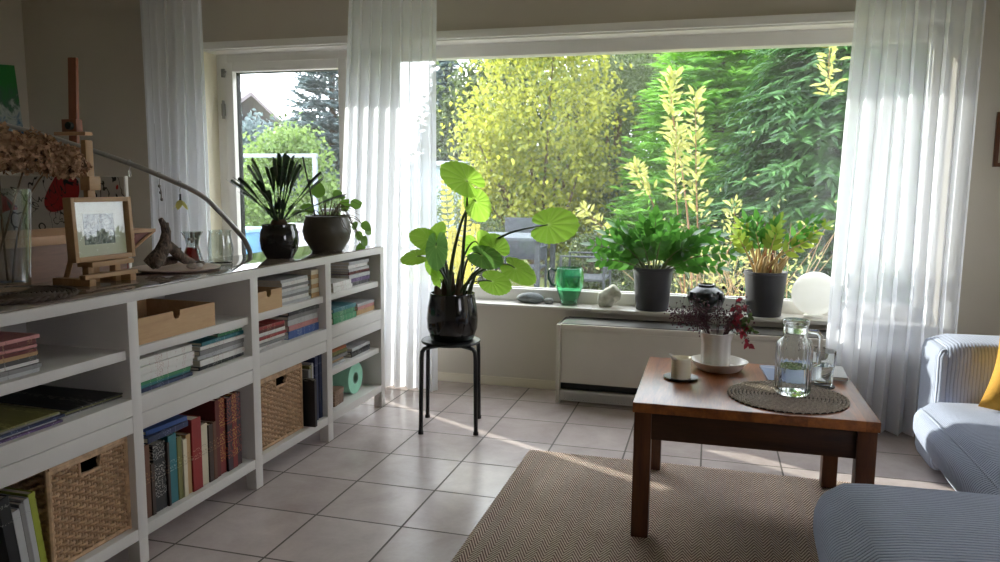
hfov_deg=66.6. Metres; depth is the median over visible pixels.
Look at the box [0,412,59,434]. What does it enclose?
magazine
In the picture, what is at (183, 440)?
book
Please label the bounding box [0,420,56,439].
magazine
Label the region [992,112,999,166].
picture frame
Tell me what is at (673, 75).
shrub
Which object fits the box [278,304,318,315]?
book
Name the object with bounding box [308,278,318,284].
paperback
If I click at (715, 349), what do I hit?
vase
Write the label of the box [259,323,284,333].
paperback
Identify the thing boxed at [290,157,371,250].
trailing plant
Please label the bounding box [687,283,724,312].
round vase
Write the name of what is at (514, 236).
garden table
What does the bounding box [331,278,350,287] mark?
book
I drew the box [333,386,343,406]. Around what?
tin box
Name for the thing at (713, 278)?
bare shrub
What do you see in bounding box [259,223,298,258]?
pot
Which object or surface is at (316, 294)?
paperback
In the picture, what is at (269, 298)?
wooden box
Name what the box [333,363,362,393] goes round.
paper roll
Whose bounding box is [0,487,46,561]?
book
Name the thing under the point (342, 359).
book
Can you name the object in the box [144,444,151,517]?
book
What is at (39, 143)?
hydrangea
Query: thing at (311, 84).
conifer tree
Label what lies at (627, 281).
shrub
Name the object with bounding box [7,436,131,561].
wicker basket
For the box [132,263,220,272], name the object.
serving plate
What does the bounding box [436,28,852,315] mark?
window
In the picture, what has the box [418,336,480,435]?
stool
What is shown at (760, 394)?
place mat
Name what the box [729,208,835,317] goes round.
plant
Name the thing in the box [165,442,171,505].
book
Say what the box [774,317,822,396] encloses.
carafe
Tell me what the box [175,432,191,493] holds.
book
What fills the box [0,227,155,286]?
base cabinet
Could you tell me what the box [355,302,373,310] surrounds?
book
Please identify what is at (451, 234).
fern
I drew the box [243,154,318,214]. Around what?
pergola
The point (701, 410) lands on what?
coffee table
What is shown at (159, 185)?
hanging ornament
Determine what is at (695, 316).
sprig
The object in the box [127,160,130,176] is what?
hanging ornament
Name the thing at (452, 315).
plant
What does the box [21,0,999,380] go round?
wall
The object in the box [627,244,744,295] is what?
shrub
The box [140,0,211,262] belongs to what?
curtain
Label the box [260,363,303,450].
wicker basket
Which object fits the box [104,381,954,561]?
floor
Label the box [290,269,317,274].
paperback
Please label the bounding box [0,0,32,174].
wall
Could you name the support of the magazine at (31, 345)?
on the magazine at (30, 350)
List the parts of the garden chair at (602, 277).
leg, leg, seat, leg, backrest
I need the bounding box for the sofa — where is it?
[813,334,999,561]
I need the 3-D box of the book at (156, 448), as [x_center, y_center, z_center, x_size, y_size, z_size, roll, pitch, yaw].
[-1.215,0.645,2.550,0.181,0.232,0.059,2,7,15]
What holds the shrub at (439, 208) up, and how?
on the ground
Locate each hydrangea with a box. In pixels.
[0,121,32,280]
[0,126,62,255]
[11,141,92,282]
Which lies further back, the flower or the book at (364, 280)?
the book at (364, 280)
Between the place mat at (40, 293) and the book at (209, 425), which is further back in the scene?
the book at (209, 425)
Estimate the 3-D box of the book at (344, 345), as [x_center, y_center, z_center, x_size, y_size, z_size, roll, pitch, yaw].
[-0.871,0.334,3.748,0.147,0.014,0.202,3,7,16]
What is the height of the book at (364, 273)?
0.020 m
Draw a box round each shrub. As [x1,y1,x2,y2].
[242,111,339,226]
[243,111,338,223]
[436,57,639,253]
[436,186,502,268]
[446,214,521,283]
[535,51,746,226]
[541,225,622,289]
[576,65,741,293]
[596,131,836,298]
[605,254,687,291]
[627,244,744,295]
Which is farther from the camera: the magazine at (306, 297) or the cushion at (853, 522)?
the magazine at (306, 297)
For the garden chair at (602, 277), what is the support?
on the ground
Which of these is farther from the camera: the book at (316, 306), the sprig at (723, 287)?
the book at (316, 306)
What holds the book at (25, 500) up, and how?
on the bookshelf
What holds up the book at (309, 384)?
on the bookshelf
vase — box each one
[0,189,30,291]
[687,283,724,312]
[700,329,733,365]
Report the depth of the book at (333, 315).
3.73 m
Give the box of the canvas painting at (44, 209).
[0,175,131,268]
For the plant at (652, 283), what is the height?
0.607 m
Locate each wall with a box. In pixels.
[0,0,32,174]
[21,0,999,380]
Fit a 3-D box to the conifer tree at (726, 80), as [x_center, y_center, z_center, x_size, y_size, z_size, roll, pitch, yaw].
[2.937,-1.960,10.097,3.472,4.914,3.450,0,7,-7]
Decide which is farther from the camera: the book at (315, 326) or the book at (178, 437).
the book at (315, 326)
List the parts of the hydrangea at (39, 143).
stem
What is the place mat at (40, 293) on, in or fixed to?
on the bookshelf
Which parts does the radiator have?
panel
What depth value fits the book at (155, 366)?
2.51 m
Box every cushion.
[813,483,999,561]
[913,402,999,494]
[978,340,999,410]
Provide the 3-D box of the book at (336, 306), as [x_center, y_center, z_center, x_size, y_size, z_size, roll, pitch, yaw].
[-0.848,0.128,3.767,0.181,0.018,0.232,3,7,16]
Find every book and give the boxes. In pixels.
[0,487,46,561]
[0,493,39,561]
[0,494,20,561]
[9,500,34,561]
[11,507,28,561]
[139,343,191,366]
[140,351,194,375]
[140,359,192,382]
[141,366,190,385]
[141,370,189,388]
[141,372,192,392]
[143,414,186,435]
[143,420,187,443]
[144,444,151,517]
[149,439,167,511]
[150,462,156,515]
[161,432,178,503]
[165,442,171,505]
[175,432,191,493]
[176,414,202,491]
[176,435,183,499]
[180,399,220,476]
[181,438,188,496]
[183,330,243,346]
[190,352,243,370]
[191,346,244,366]
[192,334,244,350]
[192,338,243,356]
[193,342,242,360]
[201,420,217,478]
[201,422,208,485]
[206,328,241,336]
[207,423,214,481]
[216,396,226,474]
[217,326,243,333]
[223,392,237,467]
[224,396,233,471]
[232,391,241,464]
[268,308,317,320]
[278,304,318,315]
[284,322,318,339]
[285,312,317,326]
[285,317,317,331]
[301,362,313,377]
[302,364,311,377]
[302,369,310,377]
[302,377,316,426]
[303,356,318,420]
[317,354,322,417]
[331,258,368,265]
[331,262,366,268]
[331,265,368,271]
[331,268,368,274]
[331,271,369,278]
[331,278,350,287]
[331,283,351,292]
[331,301,355,312]
[331,307,354,317]
[332,311,355,324]
[332,344,345,352]
[332,347,346,356]
[332,351,347,360]
[332,358,344,366]
[336,298,374,306]
[343,346,369,357]
[346,340,369,351]
[348,344,369,354]
[351,274,369,282]
[352,278,368,285]
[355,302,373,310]
[355,305,373,315]
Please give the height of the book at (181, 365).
0.023 m
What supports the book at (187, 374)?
on the bookshelf
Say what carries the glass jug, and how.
on the window sill
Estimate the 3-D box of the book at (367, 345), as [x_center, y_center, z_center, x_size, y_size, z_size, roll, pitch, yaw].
[-0.815,0.353,4.005,0.180,0.011,0.233,2,7,14]
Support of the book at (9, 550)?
on the bookshelf
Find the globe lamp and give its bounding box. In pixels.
[791,272,830,318]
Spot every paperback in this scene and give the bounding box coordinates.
[259,319,284,330]
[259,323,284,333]
[259,326,284,336]
[259,329,286,340]
[259,333,284,343]
[259,335,287,347]
[259,340,281,349]
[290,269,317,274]
[307,274,318,279]
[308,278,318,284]
[308,283,318,288]
[309,287,318,292]
[309,292,318,297]
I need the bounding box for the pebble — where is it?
[186,263,196,268]
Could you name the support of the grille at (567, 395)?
attached to the radiator
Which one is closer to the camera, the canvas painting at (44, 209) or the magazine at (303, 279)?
the magazine at (303, 279)
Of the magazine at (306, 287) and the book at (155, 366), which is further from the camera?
the magazine at (306, 287)
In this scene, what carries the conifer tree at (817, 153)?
on the ground
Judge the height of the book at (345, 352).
0.016 m
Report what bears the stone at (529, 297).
on the window sill
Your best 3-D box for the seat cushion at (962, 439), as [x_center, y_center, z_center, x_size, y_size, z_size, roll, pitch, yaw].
[1.955,0.641,2.476,0.890,0.220,1.237,2,7,15]
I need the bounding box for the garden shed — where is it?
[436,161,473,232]
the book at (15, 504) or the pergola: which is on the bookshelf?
the book at (15, 504)
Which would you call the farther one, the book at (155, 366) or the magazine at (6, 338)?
the book at (155, 366)
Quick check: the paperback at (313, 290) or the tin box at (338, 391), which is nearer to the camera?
the paperback at (313, 290)
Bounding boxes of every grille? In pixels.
[559,389,634,405]
[562,316,826,338]
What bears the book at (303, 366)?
on the bookshelf
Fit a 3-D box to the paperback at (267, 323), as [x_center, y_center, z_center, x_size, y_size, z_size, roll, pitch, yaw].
[-1.017,0.180,3.131,0.169,0.014,0.206,3,7,16]
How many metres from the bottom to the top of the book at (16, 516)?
0.236 m
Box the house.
[241,92,283,217]
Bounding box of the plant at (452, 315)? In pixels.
[400,161,579,342]
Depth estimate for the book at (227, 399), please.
2.88 m
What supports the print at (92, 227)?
attached to the picture frame at (96, 228)
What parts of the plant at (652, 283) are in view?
pot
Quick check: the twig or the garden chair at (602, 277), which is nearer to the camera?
the twig
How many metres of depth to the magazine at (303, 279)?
3.23 m
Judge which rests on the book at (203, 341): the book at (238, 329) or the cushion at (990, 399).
the book at (238, 329)
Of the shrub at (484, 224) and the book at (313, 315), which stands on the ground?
the shrub at (484, 224)
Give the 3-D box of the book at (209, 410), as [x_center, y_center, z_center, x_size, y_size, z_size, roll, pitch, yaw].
[-1.140,0.580,2.842,0.201,0.292,0.025,2,7,15]
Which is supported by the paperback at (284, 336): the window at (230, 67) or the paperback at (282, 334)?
the paperback at (282, 334)
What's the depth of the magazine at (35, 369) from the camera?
2.00 m
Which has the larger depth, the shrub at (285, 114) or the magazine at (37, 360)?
the shrub at (285, 114)
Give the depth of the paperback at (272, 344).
3.13 m
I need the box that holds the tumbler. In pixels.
[811,348,836,386]
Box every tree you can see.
[242,108,282,221]
[265,71,339,210]
[436,60,462,160]
[438,55,641,276]
[528,53,701,260]
[598,48,820,290]
[684,46,851,298]
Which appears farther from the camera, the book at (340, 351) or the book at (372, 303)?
the book at (372, 303)
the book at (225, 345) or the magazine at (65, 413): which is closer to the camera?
the magazine at (65, 413)
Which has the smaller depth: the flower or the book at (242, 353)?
the book at (242, 353)
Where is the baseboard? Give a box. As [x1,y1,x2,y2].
[438,372,555,389]
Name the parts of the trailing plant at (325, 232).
pot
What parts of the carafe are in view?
lid, handle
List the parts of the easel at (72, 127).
knob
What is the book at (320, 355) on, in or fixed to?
on the bookshelf
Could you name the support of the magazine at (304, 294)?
on the magazine at (306, 297)
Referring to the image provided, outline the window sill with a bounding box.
[475,298,827,324]
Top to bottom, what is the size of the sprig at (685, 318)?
0.264 m
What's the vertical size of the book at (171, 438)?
0.240 m
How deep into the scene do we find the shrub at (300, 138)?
11.36 m
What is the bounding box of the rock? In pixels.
[597,284,620,306]
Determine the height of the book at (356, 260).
0.017 m
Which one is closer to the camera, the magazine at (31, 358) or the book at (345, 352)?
the magazine at (31, 358)
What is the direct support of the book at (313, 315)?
on the book at (311, 321)
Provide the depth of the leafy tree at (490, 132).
10.67 m
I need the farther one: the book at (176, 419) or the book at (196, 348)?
the book at (196, 348)
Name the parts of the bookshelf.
shelf, shelf, shelf, panel, shelf, leg, glass, panel, shelf, shelf, shelf, shelf, leg, shelf, shelf, shelf, shelf, leg, shelf, shelf, shelf, shelf, shelf, leg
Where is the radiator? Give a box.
[555,316,826,405]
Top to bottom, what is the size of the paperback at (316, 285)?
0.019 m
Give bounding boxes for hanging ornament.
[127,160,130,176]
[157,172,162,200]
[175,181,187,209]
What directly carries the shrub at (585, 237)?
on the ground
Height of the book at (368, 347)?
0.018 m
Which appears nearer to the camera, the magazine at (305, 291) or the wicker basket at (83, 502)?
the wicker basket at (83, 502)
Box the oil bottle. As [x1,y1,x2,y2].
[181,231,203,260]
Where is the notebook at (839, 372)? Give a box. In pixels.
[833,366,847,380]
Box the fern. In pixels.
[440,165,480,284]
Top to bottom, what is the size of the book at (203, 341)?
0.014 m
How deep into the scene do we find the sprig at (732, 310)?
3.00 m
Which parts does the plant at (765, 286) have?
pot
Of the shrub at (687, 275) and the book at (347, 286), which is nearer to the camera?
the book at (347, 286)
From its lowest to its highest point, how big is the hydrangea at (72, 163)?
0.416 m
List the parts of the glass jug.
handle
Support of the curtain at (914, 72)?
hanging from the ceiling
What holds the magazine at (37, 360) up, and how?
on the magazine at (35, 365)
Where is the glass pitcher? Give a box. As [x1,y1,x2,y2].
[207,230,233,263]
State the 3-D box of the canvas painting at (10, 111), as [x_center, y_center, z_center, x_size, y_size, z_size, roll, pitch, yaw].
[-3.456,-1.101,4.871,0.022,0.674,0.929,2,7,15]
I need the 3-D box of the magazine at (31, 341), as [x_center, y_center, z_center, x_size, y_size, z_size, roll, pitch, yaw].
[-1.412,0.169,1.976,0.268,0.013,0.233,2,7,15]
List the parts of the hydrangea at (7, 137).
stem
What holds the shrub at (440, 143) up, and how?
on the ground
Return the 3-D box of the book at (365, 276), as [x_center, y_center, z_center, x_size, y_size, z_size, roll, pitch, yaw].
[-0.820,-0.017,3.978,0.194,0.020,0.228,3,7,17]
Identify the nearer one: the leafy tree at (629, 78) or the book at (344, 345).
the book at (344, 345)
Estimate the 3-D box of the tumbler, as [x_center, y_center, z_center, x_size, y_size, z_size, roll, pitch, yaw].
[1.181,0.318,2.790,0.092,0.129,0.092,2,7,15]
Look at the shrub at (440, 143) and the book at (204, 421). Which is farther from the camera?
the shrub at (440, 143)
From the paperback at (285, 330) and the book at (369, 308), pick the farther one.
the book at (369, 308)
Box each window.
[203,50,346,258]
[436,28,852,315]
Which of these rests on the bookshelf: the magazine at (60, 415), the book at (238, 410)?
the book at (238, 410)
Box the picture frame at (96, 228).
[62,197,135,262]
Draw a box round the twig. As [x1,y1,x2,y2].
[810,46,850,95]
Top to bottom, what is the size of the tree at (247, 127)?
3.756 m
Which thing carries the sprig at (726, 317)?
in the vase at (715, 349)
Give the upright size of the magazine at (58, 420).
0.006 m
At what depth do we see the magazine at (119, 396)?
2.25 m
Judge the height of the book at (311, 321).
0.022 m
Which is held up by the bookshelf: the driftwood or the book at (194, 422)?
the book at (194, 422)
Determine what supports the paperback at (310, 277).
on the paperback at (316, 280)
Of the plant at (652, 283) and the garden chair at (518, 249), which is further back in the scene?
the garden chair at (518, 249)
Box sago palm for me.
[226,153,345,258]
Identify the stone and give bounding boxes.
[517,292,543,302]
[544,298,553,303]
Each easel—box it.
[53,140,137,286]
[54,57,91,151]
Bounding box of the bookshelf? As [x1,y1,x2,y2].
[0,245,384,561]
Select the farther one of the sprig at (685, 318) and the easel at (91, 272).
the sprig at (685, 318)
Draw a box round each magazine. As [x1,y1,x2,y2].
[0,331,39,345]
[0,338,35,350]
[0,344,36,354]
[0,348,36,359]
[0,350,37,363]
[0,355,36,368]
[0,358,38,371]
[0,362,41,377]
[0,368,39,381]
[0,385,122,411]
[0,395,121,414]
[0,405,58,432]
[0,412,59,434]
[0,413,64,438]
[0,419,62,443]
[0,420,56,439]
[65,396,121,415]
[257,274,307,283]
[258,278,307,286]
[262,281,308,289]
[282,284,307,292]
[282,286,308,295]
[282,290,308,298]
[282,292,308,302]
[282,296,310,305]
[760,365,774,380]
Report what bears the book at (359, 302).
on the book at (372, 303)
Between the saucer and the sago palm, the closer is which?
the saucer
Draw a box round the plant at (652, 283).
[580,204,745,311]
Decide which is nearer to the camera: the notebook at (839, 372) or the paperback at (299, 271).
the notebook at (839, 372)
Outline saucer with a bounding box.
[663,372,697,381]
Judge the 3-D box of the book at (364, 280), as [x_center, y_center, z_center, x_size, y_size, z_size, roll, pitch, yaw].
[-0.825,0.004,3.975,0.202,0.018,0.241,2,7,15]
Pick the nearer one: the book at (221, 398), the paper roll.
the book at (221, 398)
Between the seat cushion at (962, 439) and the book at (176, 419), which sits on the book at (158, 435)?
the book at (176, 419)
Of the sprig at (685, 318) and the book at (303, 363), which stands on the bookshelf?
the book at (303, 363)
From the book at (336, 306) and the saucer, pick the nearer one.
the saucer
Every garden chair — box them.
[494,217,546,287]
[560,224,612,289]
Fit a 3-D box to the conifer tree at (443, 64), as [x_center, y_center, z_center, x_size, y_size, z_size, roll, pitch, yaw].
[-1.300,-3.106,17.798,2.303,5.218,2.213,-1,7,-10]
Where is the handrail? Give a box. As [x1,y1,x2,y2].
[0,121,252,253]
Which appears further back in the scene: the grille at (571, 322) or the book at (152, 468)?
the grille at (571, 322)
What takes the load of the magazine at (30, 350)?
on the magazine at (9, 359)
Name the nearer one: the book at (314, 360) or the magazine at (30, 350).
the magazine at (30, 350)
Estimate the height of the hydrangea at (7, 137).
0.462 m
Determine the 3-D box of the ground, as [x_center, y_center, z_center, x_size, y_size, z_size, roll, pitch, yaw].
[0.902,0.190,9.765,80.000,0.100,75.000,2,7,15]
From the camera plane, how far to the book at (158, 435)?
2.52 m
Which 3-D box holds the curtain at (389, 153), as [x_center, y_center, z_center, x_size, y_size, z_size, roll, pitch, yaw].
[-0.685,-0.583,4.444,0.689,2.443,0.086,3,7,17]
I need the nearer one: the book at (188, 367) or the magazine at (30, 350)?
the magazine at (30, 350)
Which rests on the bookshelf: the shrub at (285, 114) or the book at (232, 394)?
the book at (232, 394)
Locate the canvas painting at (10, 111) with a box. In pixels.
[0,64,23,133]
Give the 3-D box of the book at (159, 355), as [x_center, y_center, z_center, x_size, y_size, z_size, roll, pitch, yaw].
[-1.201,0.242,2.546,0.201,0.024,0.258,3,7,16]
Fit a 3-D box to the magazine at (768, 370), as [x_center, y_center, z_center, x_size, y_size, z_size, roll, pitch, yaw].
[1.136,0.363,2.951,0.215,0.008,0.250,2,7,11]
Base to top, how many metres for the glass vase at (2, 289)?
0.292 m
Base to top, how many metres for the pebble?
0.020 m
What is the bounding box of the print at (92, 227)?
[82,213,115,244]
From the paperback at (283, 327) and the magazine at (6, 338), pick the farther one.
the paperback at (283, 327)
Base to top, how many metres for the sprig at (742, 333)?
0.252 m
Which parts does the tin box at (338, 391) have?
lid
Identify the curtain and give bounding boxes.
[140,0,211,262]
[341,0,437,390]
[825,0,985,436]
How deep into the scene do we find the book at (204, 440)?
2.75 m
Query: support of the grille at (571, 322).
attached to the radiator
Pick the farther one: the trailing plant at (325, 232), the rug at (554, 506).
the trailing plant at (325, 232)
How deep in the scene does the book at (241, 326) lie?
2.88 m
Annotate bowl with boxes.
[691,355,748,373]
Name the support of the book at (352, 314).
on the bookshelf
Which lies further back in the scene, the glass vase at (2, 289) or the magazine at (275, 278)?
the magazine at (275, 278)
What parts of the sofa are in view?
armrest, armrest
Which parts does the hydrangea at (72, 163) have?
stem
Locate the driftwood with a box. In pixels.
[143,218,194,268]
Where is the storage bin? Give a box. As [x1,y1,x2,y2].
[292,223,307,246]
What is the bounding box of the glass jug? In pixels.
[547,266,583,305]
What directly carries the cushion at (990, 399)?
on the sofa
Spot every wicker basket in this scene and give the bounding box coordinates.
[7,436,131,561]
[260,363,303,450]
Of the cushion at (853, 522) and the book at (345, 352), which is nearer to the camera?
the cushion at (853, 522)
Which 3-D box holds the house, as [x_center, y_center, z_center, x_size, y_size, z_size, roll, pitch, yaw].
[-11.269,-4.853,29.523,4.700,4.840,5.000,5,8,31]
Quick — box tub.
[245,226,261,253]
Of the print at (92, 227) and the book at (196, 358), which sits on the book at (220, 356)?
the book at (196, 358)
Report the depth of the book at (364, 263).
3.84 m
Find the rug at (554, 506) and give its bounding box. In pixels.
[451,449,850,561]
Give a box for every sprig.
[664,297,708,332]
[674,295,713,336]
[692,300,735,334]
[693,286,743,334]
[716,294,751,334]
[723,305,754,348]
[726,312,758,334]
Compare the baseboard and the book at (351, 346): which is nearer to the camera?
the book at (351, 346)
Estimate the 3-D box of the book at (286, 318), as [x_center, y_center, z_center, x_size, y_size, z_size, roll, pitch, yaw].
[-0.981,0.143,3.412,0.221,0.018,0.262,2,7,14]
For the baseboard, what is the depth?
4.65 m
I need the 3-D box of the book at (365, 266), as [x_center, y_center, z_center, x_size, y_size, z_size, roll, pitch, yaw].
[-0.827,-0.068,3.951,0.211,0.014,0.227,3,7,16]
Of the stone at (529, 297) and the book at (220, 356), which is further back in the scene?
the stone at (529, 297)
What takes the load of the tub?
on the ground
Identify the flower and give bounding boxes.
[175,200,187,209]
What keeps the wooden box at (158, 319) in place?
on the bookshelf
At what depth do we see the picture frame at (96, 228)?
2.46 m
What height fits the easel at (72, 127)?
1.934 m
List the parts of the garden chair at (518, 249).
seat, backrest, leg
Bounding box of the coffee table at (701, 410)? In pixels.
[630,357,880,537]
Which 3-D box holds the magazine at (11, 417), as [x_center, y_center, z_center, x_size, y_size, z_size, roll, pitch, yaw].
[-1.412,0.370,2.039,0.327,0.005,0.236,3,7,16]
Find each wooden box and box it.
[137,298,214,344]
[258,286,281,312]
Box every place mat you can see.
[0,285,78,304]
[727,380,849,414]
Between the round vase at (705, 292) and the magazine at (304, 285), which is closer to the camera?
the magazine at (304, 285)
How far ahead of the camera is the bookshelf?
2.53 m
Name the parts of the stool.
leg, leg, seat, leg, leg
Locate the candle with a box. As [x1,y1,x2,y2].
[669,353,691,379]
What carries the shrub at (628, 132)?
on the ground
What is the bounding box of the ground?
[492,241,617,289]
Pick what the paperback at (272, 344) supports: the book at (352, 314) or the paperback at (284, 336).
the paperback at (284, 336)
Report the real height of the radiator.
0.456 m
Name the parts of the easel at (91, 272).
leg, post, post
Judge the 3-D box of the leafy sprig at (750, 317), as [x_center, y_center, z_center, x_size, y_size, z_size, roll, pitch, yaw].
[0.929,0.224,3.005,0.181,0.225,0.063,2,7,15]
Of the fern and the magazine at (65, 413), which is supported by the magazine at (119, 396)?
the magazine at (65, 413)
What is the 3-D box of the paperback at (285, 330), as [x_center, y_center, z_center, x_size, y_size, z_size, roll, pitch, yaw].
[-1.016,0.220,3.155,0.174,0.011,0.208,2,7,15]
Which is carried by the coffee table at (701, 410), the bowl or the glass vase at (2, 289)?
the bowl
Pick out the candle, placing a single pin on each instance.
(680, 364)
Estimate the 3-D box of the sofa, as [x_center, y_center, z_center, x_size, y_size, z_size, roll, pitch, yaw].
[1.730,0.623,2.154,1.675,0.680,2.575,2,7,15]
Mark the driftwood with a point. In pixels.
(159, 257)
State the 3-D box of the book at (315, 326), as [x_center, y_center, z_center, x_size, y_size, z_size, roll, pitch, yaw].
[-0.979,0.216,3.422,0.221,0.034,0.262,2,7,15]
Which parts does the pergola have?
post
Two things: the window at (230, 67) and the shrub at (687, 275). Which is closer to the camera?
the window at (230, 67)
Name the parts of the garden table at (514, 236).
leg, leg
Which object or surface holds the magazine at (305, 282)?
on the magazine at (304, 285)
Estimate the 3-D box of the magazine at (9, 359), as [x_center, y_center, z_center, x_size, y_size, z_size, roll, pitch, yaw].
[-1.415,0.201,1.977,0.282,0.012,0.238,2,7,14]
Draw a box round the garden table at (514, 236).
[446,231,554,287]
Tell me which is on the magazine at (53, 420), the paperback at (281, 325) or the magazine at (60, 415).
the magazine at (60, 415)
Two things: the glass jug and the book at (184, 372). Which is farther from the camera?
the glass jug
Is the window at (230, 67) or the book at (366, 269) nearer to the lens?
the book at (366, 269)
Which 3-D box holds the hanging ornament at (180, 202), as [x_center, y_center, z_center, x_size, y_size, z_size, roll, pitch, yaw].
[-1.493,-0.401,3.558,0.070,0.136,0.074,2,7,15]
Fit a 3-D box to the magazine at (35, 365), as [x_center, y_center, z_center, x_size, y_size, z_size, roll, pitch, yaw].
[-1.402,0.236,1.990,0.258,0.012,0.235,2,7,15]
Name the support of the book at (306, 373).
on the bookshelf
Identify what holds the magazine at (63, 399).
on the magazine at (65, 413)

